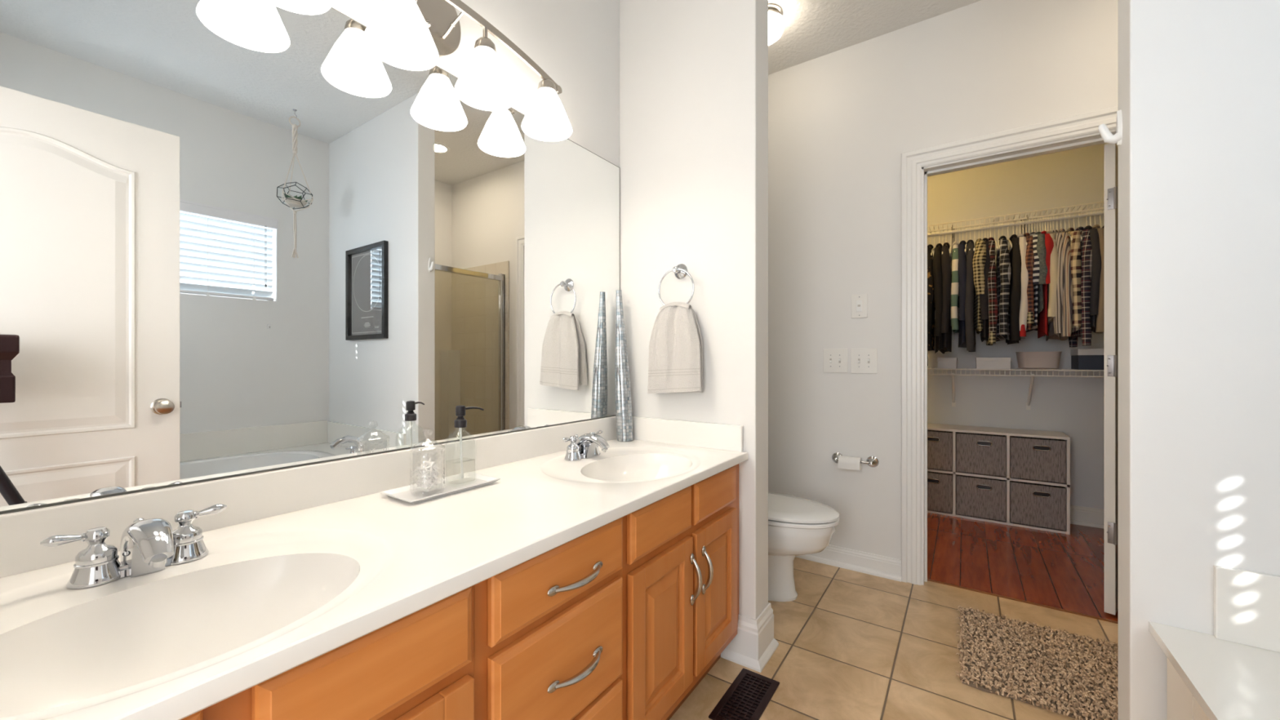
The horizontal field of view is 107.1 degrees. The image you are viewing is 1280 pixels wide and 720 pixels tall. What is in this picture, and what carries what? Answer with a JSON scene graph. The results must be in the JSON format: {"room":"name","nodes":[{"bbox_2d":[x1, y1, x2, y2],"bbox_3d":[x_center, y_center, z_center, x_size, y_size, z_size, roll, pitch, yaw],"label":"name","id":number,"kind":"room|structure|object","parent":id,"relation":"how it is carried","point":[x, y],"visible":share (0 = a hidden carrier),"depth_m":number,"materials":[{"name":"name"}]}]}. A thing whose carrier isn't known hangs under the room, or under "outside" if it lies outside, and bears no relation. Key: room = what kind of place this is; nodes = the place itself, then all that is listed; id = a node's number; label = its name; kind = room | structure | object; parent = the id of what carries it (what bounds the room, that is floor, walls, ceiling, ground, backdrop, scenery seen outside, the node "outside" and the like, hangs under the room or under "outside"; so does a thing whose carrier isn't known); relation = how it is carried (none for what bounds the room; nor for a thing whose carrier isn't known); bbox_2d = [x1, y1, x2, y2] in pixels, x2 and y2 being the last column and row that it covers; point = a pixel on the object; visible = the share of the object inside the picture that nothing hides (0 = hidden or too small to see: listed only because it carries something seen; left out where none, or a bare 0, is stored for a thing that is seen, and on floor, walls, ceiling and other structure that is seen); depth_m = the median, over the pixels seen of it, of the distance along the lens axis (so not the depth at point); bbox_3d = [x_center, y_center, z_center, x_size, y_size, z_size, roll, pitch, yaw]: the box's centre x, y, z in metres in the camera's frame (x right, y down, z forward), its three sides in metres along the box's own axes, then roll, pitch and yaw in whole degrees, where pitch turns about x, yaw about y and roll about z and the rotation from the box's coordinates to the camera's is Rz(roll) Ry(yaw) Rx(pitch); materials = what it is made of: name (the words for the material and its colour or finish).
{"room":"bathroom","nodes":[
{"label":"bathroom","id":0,"kind":"room"},
{"bbox_2d":[331,0,619,167],"bbox_3d":[-0.381,-0.280,1.730,0.115,2.760,2.960,0,0,35],"label":"wall","id":1,"kind":"structure","parent":0,"point":[575,42],"depth_m":1.77,"materials":[{"name":"white paint"}]},
{"bbox_2d":[0,416,616,577],"bbox_3d":[-0.622,0.287,1.261,0.019,0.096,1.905,0,0,35],"label":"backsplash","id":2,"kind":"structure","parent":1,"relation":"attached to","point":[260,495],"depth_m":0.99,"materials":[{"name":"stone"}]},
{"bbox_2d":[0,0,619,514],"bbox_3d":[-0.609,-0.297,1.291,0.007,1.072,1.837,0,0,35],"label":"wall mirror","id":3,"kind":"object","parent":1,"relation":"attached to","point":[237,237],"visible":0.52,"depth_m":1.00,"materials":[{"name":"grey mirror"}]},
{"bbox_2d":[264,0,572,141],"bbox_3d":[-0.521,-0.907,1.250,0.198,0.320,0.883,0,0,35],"label":"vanity light","id":4,"kind":"object","parent":1,"relation":"attached to","point":[415,35],"visible":1,"depth_m":1.30,"materials":[{"name":"white glass"}]},
{"bbox_2d":[823,348,847,373],"bbox_3d":[1.047,0.004,2.535,0.124,0.128,0.016,0,0,35],"label":"light switch","id":5,"kind":"object","parent":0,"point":[835,360],"visible":1,"depth_m":2.54,"materials":[{"name":"white plastic"}]},
{"bbox_2d":[831,452,879,467],"bbox_3d":[1.113,0.525,2.462,0.228,0.058,0.061,0,0,35],"label":"toilet paper holder","id":6,"kind":"object","parent":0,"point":[872,461],"visible":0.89,"depth_m":2.43,"materials":[{"name":"silver metal"}]},
{"bbox_2d":[838,455,862,470],"bbox_3d":[1.091,0.532,2.454,0.104,0.060,0.060,0,0,35],"label":"toilet paper roll","id":7,"kind":"object","parent":6,"relation":"on","point":[844,462],"visible":0.98,"depth_m":2.43,"materials":[{"name":"white paper"}]},
{"bbox_2d":[851,293,867,318],"bbox_3d":[1.146,-0.281,2.469,0.078,0.123,0.012,0,0,35],"label":"light switch","id":8,"kind":"object","parent":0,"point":[859,302],"visible":1,"depth_m":2.46,"materials":[{"name":"white plastic"}]},
{"bbox_2d":[850,348,877,373],"bbox_3d":[1.163,0.005,2.455,0.126,0.130,0.016,0,0,35],"label":"light switch","id":9,"kind":"object","parent":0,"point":[862,360],"visible":1,"depth_m":2.46,"materials":[{"name":"white plastic"}]},
{"bbox_2d":[768,0,981,75],"bbox_3d":[0.720,-1.685,1.082,3.400,0.050,6.200,0,0,35],"label":"ceiling","id":10,"kind":"structure","parent":0,"point":[813,28],"depth_m":2.32,"materials":[{"name":"white paint"}]},
{"bbox_2d":[768,3,784,45],"bbox_3d":[0.607,-1.589,2.277,0.173,0.142,0.173,0,0,35],"label":"ceiling light","id":11,"kind":"object","parent":10,"relation":"attached to","point":[775,19],"visible":0.35,"depth_m":2.22,"materials":[{"name":"white glass"}]},
{"bbox_2d":[669,512,1118,719],"bbox_3d":[1.269,1.125,1.560,2.797,0.050,4.550,0,0,35],"label":"floor","id":12,"kind":"structure","parent":0,"point":[853,645],"depth_m":1.98,"materials":[{"name":"beige tile"}]},
{"bbox_2d":[181,585,474,719],"bbox_3d":[-0.700,0.732,0.626,0.607,0.736,0.762,0,0,35],"label":"vanity cabinet","id":13,"kind":"object","parent":12,"relation":"on","point":[420,665],"visible":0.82,"depth_m":0.66,"materials":[{"name":"brown wood"}]},
{"bbox_2d":[0,416,748,719],"bbox_3d":[-0.388,0.360,1.100,0.587,0.242,1.905,0,0,35],"label":"countertop","id":14,"kind":"structure","parent":13,"relation":"on","point":[301,564],"depth_m":0.80,"materials":[{"name":"stone"}]},
{"bbox_2d":[40,503,226,589],"bbox_3d":[-0.794,0.296,0.765,0.157,0.087,0.158,0,0,-7],"label":"sink faucet","id":15,"kind":"object","parent":14,"relation":"on","point":[149,545],"visible":1,"depth_m":0.72,"materials":[{"name":"silver metal"}]},
{"bbox_2d":[0,552,359,718],"bbox_3d":[-0.611,0.410,0.633,0.316,0.143,0.424,0,0,35],"label":"sink","id":16,"kind":"object","parent":14,"relation":"in","point":[63,660],"depth_m":0.69,"materials":[{"name":"white ceramic"}]},
{"bbox_2d":[379,471,500,503],"bbox_3d":[-0.507,0.328,1.218,0.136,0.012,0.252,0,0,35],"label":"tray","id":17,"kind":"object","parent":14,"relation":"on","point":[454,483],"visible":0.89,"depth_m":1.20,"materials":[{"name":"white ceramic"}]},
{"bbox_2d":[409,428,445,494],"bbox_3d":[-0.527,0.249,1.172,0.082,0.159,0.082,0,0,-2],"label":"jar","id":18,"kind":"object","parent":17,"relation":"on","point":[426,428],"visible":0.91,"depth_m":1.18,"materials":[{"name":"clear glass"}]},
{"bbox_2d":[415,469,426,477],"bbox_3d":[-0.533,0.279,1.154,0.032,0.028,0.014,0,0,-18],"label":"starfish","id":19,"kind":"object","parent":18,"relation":"in","point":[421,473],"visible":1,"depth_m":1.15,"materials":[{"name":"white"}]},
{"bbox_2d":[415,483,428,488],"bbox_3d":[-0.536,0.308,1.155,0.030,0.019,0.026,0,0,37],"label":"starfish","id":20,"kind":"object","parent":18,"relation":"in","point":[422,485],"visible":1,"depth_m":1.15,"materials":[{"name":"white"}]},
{"bbox_2d":[422,476,432,488],"bbox_3d":[-0.517,0.299,1.153,0.032,0.029,0.011,0,0,23],"label":"starfish","id":21,"kind":"object","parent":18,"relation":"in","point":[428,482],"visible":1,"depth_m":1.15,"materials":[{"name":"white"}]},
{"bbox_2d":[423,457,435,466],"bbox_3d":[-0.531,0.260,1.193,0.032,0.029,0.012,0,0,-15],"label":"starfish","id":22,"kind":"object","parent":18,"relation":"in","point":[429,460],"visible":0.62,"depth_m":1.19,"materials":[{"name":"white"}]},
{"bbox_2d":[425,461,438,471],"bbox_3d":[-0.514,0.264,1.163,0.032,0.029,0.011,0,0,-32],"label":"starfish","id":23,"kind":"object","parent":18,"relation":"in","point":[430,465],"visible":1,"depth_m":1.16,"materials":[{"name":"white"}]},
{"bbox_2d":[444,404,484,484],"bbox_3d":[-0.473,0.225,1.271,0.062,0.209,0.092,0,0,35],"label":"soap dispenser","id":24,"kind":"object","parent":17,"relation":"on","point":[460,422],"visible":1,"depth_m":1.26,"materials":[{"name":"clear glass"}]},
{"bbox_2d":[562,430,609,461],"bbox_3d":[-0.194,0.296,1.638,0.158,0.087,0.157,0,0,-14],"label":"sink faucet","id":25,"kind":"object","parent":14,"relation":"on","point":[586,446],"visible":1,"depth_m":1.60,"materials":[{"name":"silver metal"}]},
{"bbox_2d":[614,289,633,441],"bbox_3d":[-0.066,0.022,1.960,0.078,0.626,0.071,0,0,35],"label":"vase","id":26,"kind":"object","parent":14,"relation":"on","point":[624,412],"visible":1,"depth_m":1.94,"materials":[{"name":"silver tile"}]},
{"bbox_2d":[580,453,692,481],"bbox_3d":[-0.005,0.410,1.514,0.316,0.143,0.424,0,0,35],"label":"sink","id":27,"kind":"object","parent":14,"relation":"in","point":[616,467],"depth_m":1.66,"materials":[{"name":"white ceramic"}]},
{"bbox_2d":[474,517,622,719],"bbox_3d":[-0.365,0.732,1.113,0.607,0.736,0.418,0,0,35],"label":"drawers","id":28,"kind":"object","parent":12,"relation":"on","point":[548,626],"visible":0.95,"depth_m":0.93,"materials":[{"name":"brown wood"}]},
{"bbox_2d":[622,463,738,719],"bbox_3d":[-0.043,0.732,1.582,0.607,0.736,0.720,0,0,35],"label":"vanity cabinet","id":29,"kind":"object","parent":12,"relation":"on","point":[680,570],"visible":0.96,"depth_m":1.34,"materials":[{"name":"brown wood"}]},
{"bbox_2d":[708,667,779,719],"bbox_3d":[0.343,1.097,1.528,0.132,0.006,0.277,0,0,35],"label":"floor vent","id":30,"kind":"object","parent":12,"relation":"in","point":[750,693],"visible":1,"depth_m":1.53,"materials":[{"name":"brown metal"}]},
{"bbox_2d":[718,674,770,719],"bbox_3d":[0.343,1.097,1.528,0.092,0.004,0.237,0,0,35],"label":"grille","id":31,"kind":"object","parent":30,"relation":"attached to","point":[748,695],"depth_m":1.53,"materials":[{"name":"brown metal"}]},
{"bbox_2d":[768,492,839,601],"bbox_3d":[0.562,0.723,2.290,0.758,0.755,0.424,0,0,35],"label":"toilet","id":32,"kind":"object","parent":12,"relation":"on","point":[797,526],"visible":0.41,"depth_m":2.08,"materials":[{"name":"white ceramic"}]},
{"bbox_2d":[927,422,1070,534],"bbox_3d":[2.411,0.794,3.351,0.915,0.612,0.285,0,0,35],"label":"organizer","id":33,"kind":"object","parent":12,"relation":"on","point":[954,428],"visible":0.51,"depth_m":3.18,"materials":[{"name":"white laminate"}]},
{"bbox_2d":[927,471,952,514],"bbox_3d":[2.153,0.947,3.505,0.276,0.272,0.266,0,0,35],"label":"fabric bin","id":34,"kind":"object","parent":33,"relation":"in","point":[940,485],"visible":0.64,"depth_m":3.36,"materials":[{"name":"grey fabric"}]},
{"bbox_2d":[927,430,952,471],"bbox_3d":[2.153,0.649,3.505,0.276,0.272,0.266,0,0,35],"label":"fabric bin","id":35,"kind":"object","parent":33,"relation":"in","point":[940,443],"visible":0.57,"depth_m":3.36,"materials":[{"name":"grey fabric"}]},
{"bbox_2d":[955,474,1005,522],"bbox_3d":[2.400,0.947,3.335,0.276,0.272,0.266,0,0,35],"label":"fabric bin","id":36,"kind":"object","parent":33,"relation":"in","point":[984,498],"visible":0.98,"depth_m":3.23,"materials":[{"name":"grey fabric"}]},
{"bbox_2d":[955,431,1005,477],"bbox_3d":[2.400,0.649,3.335,0.276,0.272,0.266,0,0,35],"label":"fabric bin","id":37,"kind":"object","parent":33,"relation":"in","point":[980,454],"visible":0.98,"depth_m":3.23,"materials":[{"name":"grey fabric"}]},
{"bbox_2d":[1009,480,1066,531],"bbox_3d":[2.647,0.947,3.165,0.276,0.272,0.266,0,0,35],"label":"fabric bin","id":38,"kind":"object","parent":33,"relation":"in","point":[1032,504],"visible":0.98,"depth_m":3.06,"materials":[{"name":"grey fabric"}]},
{"bbox_2d":[1009,435,1066,484],"bbox_3d":[2.647,0.649,3.165,0.276,0.272,0.266,0,0,35],"label":"fabric bin","id":39,"kind":"object","parent":33,"relation":"in","point":[1032,459],"visible":0.97,"depth_m":3.06,"materials":[{"name":"grey fabric"}]},
{"bbox_2d":[927,578,1118,623],"bbox_3d":[1.719,1.098,2.167,0.709,0.004,0.016,0,0,35],"label":"trim","id":40,"kind":"structure","parent":12,"relation":"on","point":[928,580],"depth_m":2.14,"materials":[{"name":"brown wood"}]},
{"bbox_2d":[955,605,1118,719],"bbox_3d":[1.561,1.089,1.631,0.789,0.021,0.613,0,0,35],"label":"bath rug","id":41,"kind":"object","parent":12,"relation":"on","point":[1073,675],"visible":0.66,"depth_m":1.68,"materials":[{"name":"beige fabric"}]},
{"bbox_2d":[1148,564,1279,719],"bbox_3d":[1.179,0.780,0.018,1.193,0.640,1.902,0,0,35],"label":"tub deck","id":42,"kind":"object","parent":12,"relation":"on","point":[1233,673],"visible":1,"depth_m":1.02,"materials":[{"name":"white stone"}]},
{"bbox_2d":[768,0,1118,559],"bbox_3d":[1.692,-0.280,2.171,3.032,2.760,0.115,0,0,35],"label":"wall","id":43,"kind":"structure","parent":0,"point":[841,122],"depth_m":2.46,"materials":[{"name":"white paint"}]},
{"bbox_2d":[795,544,901,582],"bbox_3d":[0.900,1.050,2.630,0.977,0.100,0.026,0,0,35],"label":"baseboard","id":44,"kind":"structure","parent":43,"relation":"attached to","point":[883,566],"depth_m":2.46,"materials":[{"name":"white paint"}]},
{"bbox_2d":[619,0,1279,719],"bbox_3d":[1.099,-0.280,1.313,2.797,2.760,0.140,0,0,35],"label":"wall","id":45,"kind":"structure","parent":0,"point":[1199,80],"depth_m":1.14,"materials":[{"name":"white paint"}]},
{"bbox_2d":[657,263,694,305],"bbox_3d":[0.148,-0.288,1.857,0.163,0.188,0.052,0,0,35],"label":"towel ring","id":46,"kind":"object","parent":45,"relation":"attached to","point":[680,271],"visible":0.95,"depth_m":1.86,"materials":[{"name":"silver metal"}]},
{"bbox_2d":[647,302,702,393],"bbox_3d":[0.131,-0.045,1.839,0.252,0.361,0.067,0,0,35],"label":"hand towel","id":47,"kind":"object","parent":46,"relation":"hanging from","point":[675,364],"visible":1,"depth_m":1.82,"materials":[{"name":"white fabric"}]},
{"bbox_2d":[720,602,778,672],"bbox_3d":[0.218,1.018,1.922,0.635,0.165,0.195,0,0,35],"label":"baseboard","id":48,"kind":"structure","parent":45,"relation":"attached to","point":[754,643],"depth_m":1.72,"materials":[{"name":"white paint"}]},
{"bbox_2d":[1097,109,1122,145],"bbox_3d":[1.227,-0.602,1.234,0.045,0.092,0.026,0,0,35],"label":"hook","id":49,"kind":"object","parent":45,"relation":"attached to","point":[1108,137],"visible":1,"depth_m":1.23,"materials":[{"name":"white plastic"}]},
{"bbox_2d":[901,106,1118,585],"bbox_3d":[1.708,0.035,2.150,0.901,2.129,0.140,0,0,35],"label":"door frame","id":50,"kind":"structure","parent":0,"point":[912,162],"depth_m":2.31,"materials":[{"name":"white paint"}]},
{"bbox_2d":[927,142,1118,509],"bbox_3d":[2.186,-0.280,2.869,2.690,2.760,1.595,0,0,35],"label":"wall","id":51,"kind":"structure","parent":0,"point":[1073,406],"depth_m":3.33,"materials":[{"name":"white paint"}]},
{"bbox_2d":[927,200,1103,340],"bbox_3d":[2.475,-0.570,3.288,2.412,0.840,0.336,0,0,35],"label":"wire shelf","id":52,"kind":"object","parent":51,"relation":"attached to","point":[1082,215],"visible":0.24,"depth_m":3.13,"materials":[{"name":"white metal"}]},
{"bbox_2d":[949,230,951,264],"bbox_3d":[2.174,-0.804,3.301,0.009,0.209,0.406,0,0,35],"label":"clothes hanger","id":53,"kind":"object","parent":52,"relation":"hanging from","point":[950,250],"visible":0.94,"depth_m":3.29,"materials":[{"name":"white plastic"}]},
{"bbox_2d":[957,240,966,347],"bbox_3d":[2.233,-0.451,3.265,0.066,0.731,0.484,0,0,35],"label":"shirt","id":54,"kind":"object","parent":52,"relation":"hanging from","point":[962,268],"visible":0.72,"depth_m":3.09,"materials":[{"name":"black fabric"}]},
{"bbox_2d":[964,227,967,257],"bbox_3d":[2.246,-0.804,3.252,0.008,0.209,0.406,0,0,36],"label":"clothes hanger","id":55,"kind":"object","parent":52,"relation":"hanging from","point":[966,246],"visible":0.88,"depth_m":3.20,"materials":[{"name":"white plastic"}]},
{"bbox_2d":[994,224,998,255],"bbox_3d":[2.376,-0.804,3.163,0.009,0.209,0.406,0,0,33],"label":"clothes hanger","id":56,"kind":"object","parent":52,"relation":"hanging from","point":[996,242],"visible":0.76,"depth_m":3.09,"materials":[{"name":"white plastic"}]},
{"bbox_2d":[997,223,999,251],"bbox_3d":[2.392,-0.804,3.151,0.009,0.209,0.406,0,0,37],"label":"clothes hanger","id":57,"kind":"object","parent":52,"relation":"hanging from","point":[998,245],"visible":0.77,"depth_m":3.14,"materials":[{"name":"white plastic"}]},
{"bbox_2d":[1007,222,1012,253],"bbox_3d":[2.433,-0.804,3.123,0.009,0.209,0.406,0,0,33],"label":"clothes hanger","id":58,"kind":"object","parent":52,"relation":"hanging from","point":[1008,239],"visible":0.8,"depth_m":3.11,"materials":[{"name":"white plastic"}]},
{"bbox_2d":[1064,215,1072,244],"bbox_3d":[2.666,-0.804,2.963,0.009,0.209,0.406,0,0,34],"label":"clothes hanger","id":59,"kind":"object","parent":52,"relation":"hanging from","point":[1069,235],"visible":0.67,"depth_m":2.95,"materials":[{"name":"white plastic"}]},
{"bbox_2d":[1091,224,1103,333],"bbox_3d":[2.781,-0.488,2.887,0.060,0.657,0.478,0,0,35],"label":"shirt","id":60,"kind":"object","parent":52,"relation":"hanging from","point":[1100,317],"visible":0.3,"depth_m":2.71,"materials":[{"name":"brown fabric"}]},
{"bbox_3d":[2.683,-0.804,2.951,0.008,0.209,0.407,0,0,34],"label":"clothes hanger","id":61,"kind":"object","parent":52,"relation":"hanging from","visible":0},
{"bbox_2d":[1066,227,1081,333],"bbox_3d":[2.686,-0.491,2.953,0.070,0.651,0.485,0,0,34],"label":"shirt","id":62,"kind":"object","parent":61,"relation":"hanging from","point":[1075,244],"visible":0.48,"depth_m":2.77,"materials":[{"name":"fabric"}]},
{"label":"clothes hanger","id":63,"kind":"object","parent":52,"relation":"hanging from","visible":0},
{"bbox_2d":[1068,226,1092,346],"bbox_3d":[2.721,-0.450,2.929,0.064,0.732,0.479,0,0,34],"label":"shirt","id":64,"kind":"object","parent":63,"relation":"hanging from","point":[1084,331],"visible":0.46,"depth_m":2.74,"materials":[{"name":"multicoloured fabric"}]},
{"label":"clothes hanger","id":65,"kind":"object","parent":52,"relation":"hanging from","visible":0},
{"bbox_2d":[940,242,951,351],"bbox_3d":[2.152,-0.436,3.320,0.068,0.761,0.481,0,0,34],"label":"shirt","id":66,"kind":"object","parent":65,"relation":"hanging from","point":[946,328],"visible":0.94,"depth_m":3.13,"materials":[{"name":"black fabric"}]},
{"label":"clothes hanger","id":67,"kind":"object","parent":52,"relation":"hanging from","visible":0},
{"bbox_2d":[972,238,986,333],"bbox_3d":[2.304,-0.501,3.216,0.074,0.632,0.523,0,0,34],"label":"shirt","id":68,"kind":"object","parent":67,"relation":"hanging from","point":[979,260],"visible":0.92,"depth_m":3.02,"materials":[{"name":"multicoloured fabric"}]},
{"label":"clothes hanger","id":69,"kind":"object","parent":52,"relation":"hanging from","visible":0},
{"bbox_2d":[979,237,990,342],"bbox_3d":[2.334,-0.471,3.195,0.065,0.691,0.483,0,0,35],"label":"shirt","id":70,"kind":"object","parent":69,"relation":"hanging from","point":[984,298],"visible":0.66,"depth_m":3.01,"materials":[{"name":"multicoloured fabric"}]},
{"label":"clothes hanger","id":71,"kind":"object","parent":52,"relation":"hanging from","visible":0},
{"bbox_2d":[1005,234,1021,344],"bbox_3d":[2.458,-0.461,3.110,0.065,0.712,0.479,0,0,34],"label":"shirt","id":72,"kind":"object","parent":71,"relation":"hanging from","point":[1015,255],"visible":0.74,"depth_m":2.93,"materials":[{"name":"black fabric"}]},
{"bbox_3d":[2.485,-0.804,3.087,0.008,0.209,0.407,0,0,34],"label":"clothes hanger","id":73,"kind":"object","parent":52,"relation":"hanging from","visible":0},
{"bbox_2d":[1017,233,1028,336],"bbox_3d":[2.487,-0.480,3.089,0.060,0.672,0.485,0,0,34],"label":"shirt","id":74,"kind":"object","parent":73,"relation":"hanging from","point":[1024,276],"visible":0.52,"depth_m":2.90,"materials":[{"name":"white fabric"}]},
{"label":"clothes hanger","id":75,"kind":"object","parent":52,"relation":"hanging from","visible":0},
{"bbox_2d":[1023,232,1034,330],"bbox_3d":[2.510,-0.501,3.074,0.058,0.632,0.482,0,0,35],"label":"shirt","id":76,"kind":"object","parent":75,"relation":"hanging from","point":[1029,258],"visible":0.48,"depth_m":2.88,"materials":[{"name":"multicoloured fabric"}]},
{"label":"clothes hanger","id":77,"kind":"object","parent":52,"relation":"hanging from","visible":0},
{"bbox_2d":[1026,231,1039,332],"bbox_3d":[2.539,-0.501,3.054,0.063,0.631,0.484,0,0,33],"label":"shirt","id":78,"kind":"object","parent":77,"relation":"hanging from","point":[1036,266],"visible":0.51,"depth_m":2.88,"materials":[{"name":"fabric"}]},
{"label":"clothes hanger","id":79,"kind":"object","parent":52,"relation":"hanging from","visible":0},
{"bbox_2d":[1037,231,1053,338],"bbox_3d":[2.582,-0.481,3.024,0.063,0.671,0.478,0,0,35],"label":"shirt","id":80,"kind":"object","parent":79,"relation":"hanging from","point":[1042,319],"visible":0.48,"depth_m":2.87,"materials":[{"name":"red fabric"}]},
{"label":"clothes hanger","id":81,"kind":"object","parent":52,"relation":"hanging from","visible":0},
{"bbox_2d":[1046,230,1057,324],"bbox_3d":[2.601,-0.521,3.011,0.065,0.592,0.479,0,0,35],"label":"shirt","id":82,"kind":"object","parent":81,"relation":"hanging from","point":[1052,286],"visible":0.43,"depth_m":2.82,"materials":[{"name":"beige fabric"}]},
{"bbox_3d":[2.620,-0.804,2.994,0.008,0.209,0.407,0,0,34],"label":"clothes hanger","id":83,"kind":"object","parent":52,"relation":"hanging from","visible":0},
{"bbox_2d":[1043,229,1064,341],"bbox_3d":[2.623,-0.471,2.996,0.063,0.691,0.482,0,0,34],"label":"shirt","id":84,"kind":"object","parent":83,"relation":"hanging from","point":[1055,327],"visible":0.47,"depth_m":2.81,"materials":[{"name":"grey fabric"}]},
{"label":"clothes hanger","id":85,"kind":"object","parent":52,"relation":"hanging from","visible":0},
{"bbox_2d":[1057,228,1073,340],"bbox_3d":[2.651,-0.471,2.977,0.066,0.691,0.479,0,0,35],"label":"shirt","id":86,"kind":"object","parent":85,"relation":"hanging from","point":[1068,287],"visible":0.48,"depth_m":2.79,"materials":[{"name":"beige fabric"}]},
{"bbox_3d":[2.749,-0.804,2.906,0.008,0.209,0.407,0,0,34],"label":"clothes hanger","id":87,"kind":"object","parent":52,"relation":"hanging from","visible":0},
{"bbox_2d":[1083,225,1101,332],"bbox_3d":[2.752,-0.491,2.907,0.062,0.651,0.485,0,0,34],"label":"shirt","id":88,"kind":"object","parent":87,"relation":"hanging from","point":[1094,235],"visible":0.37,"depth_m":2.72,"materials":[{"name":"grey fabric"}]},
{"bbox_2d":[927,368,1103,409],"bbox_3d":[2.480,0.205,3.294,2.412,0.289,0.319,0,0,35],"label":"wire shelf","id":89,"kind":"object","parent":51,"relation":"attached to","point":[953,401],"visible":0.31,"depth_m":3.16,"materials":[{"name":"white metal"}]},
{"bbox_2d":[937,358,957,368],"bbox_3d":[2.243,0.023,3.446,0.116,0.075,0.226,0,0,35],"label":"cardboard box","id":90,"kind":"object","parent":89,"relation":"on","point":[950,363],"visible":0.96,"depth_m":3.35,"materials":[{"name":"white cardboard"}]},
{"bbox_2d":[975,357,1011,368],"bbox_3d":[2.453,0.022,3.289,0.191,0.078,0.246,0,0,35],"label":"cardboard box","id":91,"kind":"object","parent":89,"relation":"on","point":[980,362],"visible":1,"depth_m":3.19,"materials":[{"name":"white cardboard"}]},
{"bbox_2d":[1015,351,1061,369],"bbox_3d":[2.647,0.003,3.143,0.234,0.115,0.244,0,0,35],"label":"tub","id":92,"kind":"object","parent":89,"relation":"on","point":[1025,360],"visible":0.96,"depth_m":3.06,"materials":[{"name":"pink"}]},
{"bbox_2d":[1070,348,1103,369],"bbox_3d":[2.903,-0.004,2.998,0.221,0.130,0.256,0,0,35],"label":"storage box","id":93,"kind":"object","parent":89,"relation":"on","point":[1081,358],"visible":0.55,"depth_m":2.93,"materials":[{"name":"blue"}]},
{"bbox_2d":[1070,505,1103,528],"bbox_3d":[2.562,1.040,3.417,2.450,0.120,0.026,0,0,35],"label":"baseboard","id":94,"kind":"structure","parent":51,"relation":"attached to","point":[1079,515],"depth_m":3.14,"materials":[{"name":"white paint"}]},
{"bbox_2d":[1103,143,1118,614],"bbox_3d":[2.281,0.079,2.246,0.709,2.018,0.171,0,0,-39],"label":"door","id":95,"kind":"structure","parent":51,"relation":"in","point":[1110,150],"depth_m":2.03,"materials":[{"name":"white paint"}]},
{"label":"clothes hanger","id":96,"kind":"object","parent":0,"visible":0},
{"bbox_2d":[927,244,935,351],"bbox_3d":[2.073,-0.441,3.374,0.062,0.752,0.483,0,0,34],"label":"shirt","id":97,"kind":"object","parent":96,"relation":"hanging from","point":[931,300],"visible":0.7,"depth_m":3.19,"materials":[{"name":"fabric"}]},
{"bbox_3d":[2.116,-0.804,3.341,0.008,0.209,0.407,0,0,34],"label":"clothes hanger","id":98,"kind":"object","parent":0,"visible":0},
{"bbox_2d":[933,243,945,353],"bbox_3d":[2.118,-0.431,3.343,0.068,0.771,0.480,0,0,34],"label":"shirt","id":99,"kind":"object","parent":98,"relation":"hanging from","point":[937,268],"visible":0.84,"depth_m":3.16,"materials":[{"name":"black fabric"}]},
{"bbox_3d":[2.197,-0.804,3.286,0.008,0.209,0.407,0,0,35],"label":"clothes hanger","id":100,"kind":"object","parent":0,"visible":0},
{"bbox_2d":[950,241,959,333],"bbox_3d":[2.196,-0.508,3.290,0.064,0.618,0.472,0,0,35],"label":"shirt","id":101,"kind":"object","parent":100,"relation":"hanging from","point":[954,300],"visible":0.84,"depth_m":3.11,"materials":[{"name":"green fabric"}]},
{"label":"clothes hanger","id":102,"kind":"object","parent":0,"visible":0},
{"bbox_2d":[964,239,975,351],"bbox_3d":[2.265,-0.438,3.242,0.064,0.757,0.480,0,0,36],"label":"shirt","id":103,"kind":"object","parent":102,"relation":"hanging from","point":[970,286],"visible":0.84,"depth_m":3.06,"materials":[{"name":"grey fabric"}]},
{"bbox_3d":[2.409,-0.804,3.140,0.008,0.209,0.407,0,0,35],"label":"clothes hanger","id":104,"kind":"object","parent":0,"visible":0},
{"bbox_2d":[995,235,1011,342],"bbox_3d":[2.408,-0.471,3.144,0.088,0.691,0.482,0,0,35],"label":"shirt","id":105,"kind":"object","parent":104,"relation":"hanging from","point":[1003,270],"visible":0.89,"depth_m":2.96,"materials":[{"name":"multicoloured fabric"}]},
{"bbox_3d":[2.357,-0.804,3.176,0.008,0.209,0.407,0,0,35],"label":"clothes hanger","id":106,"kind":"object","parent":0,"visible":0},
{"bbox_2d":[986,237,997,345],"bbox_3d":[2.358,-0.460,3.179,0.065,0.712,0.485,0,0,35],"label":"shirt","id":107,"kind":"object","parent":106,"relation":"hanging from","point":[992,277],"visible":0.79,"depth_m":2.99,"materials":[{"name":"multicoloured fabric"}]},
{"label":"clothes hanger","id":108,"kind":"object","parent":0,"visible":0},
{"bbox_2d":[1035,231,1047,317],"bbox_3d":[2.558,-0.551,3.041,0.075,0.532,0.494,0,0,35],"label":"shirt","id":109,"kind":"object","parent":108,"relation":"hanging from","point":[1041,246],"visible":0.56,"depth_m":2.85,"materials":[{"name":"fabric"}]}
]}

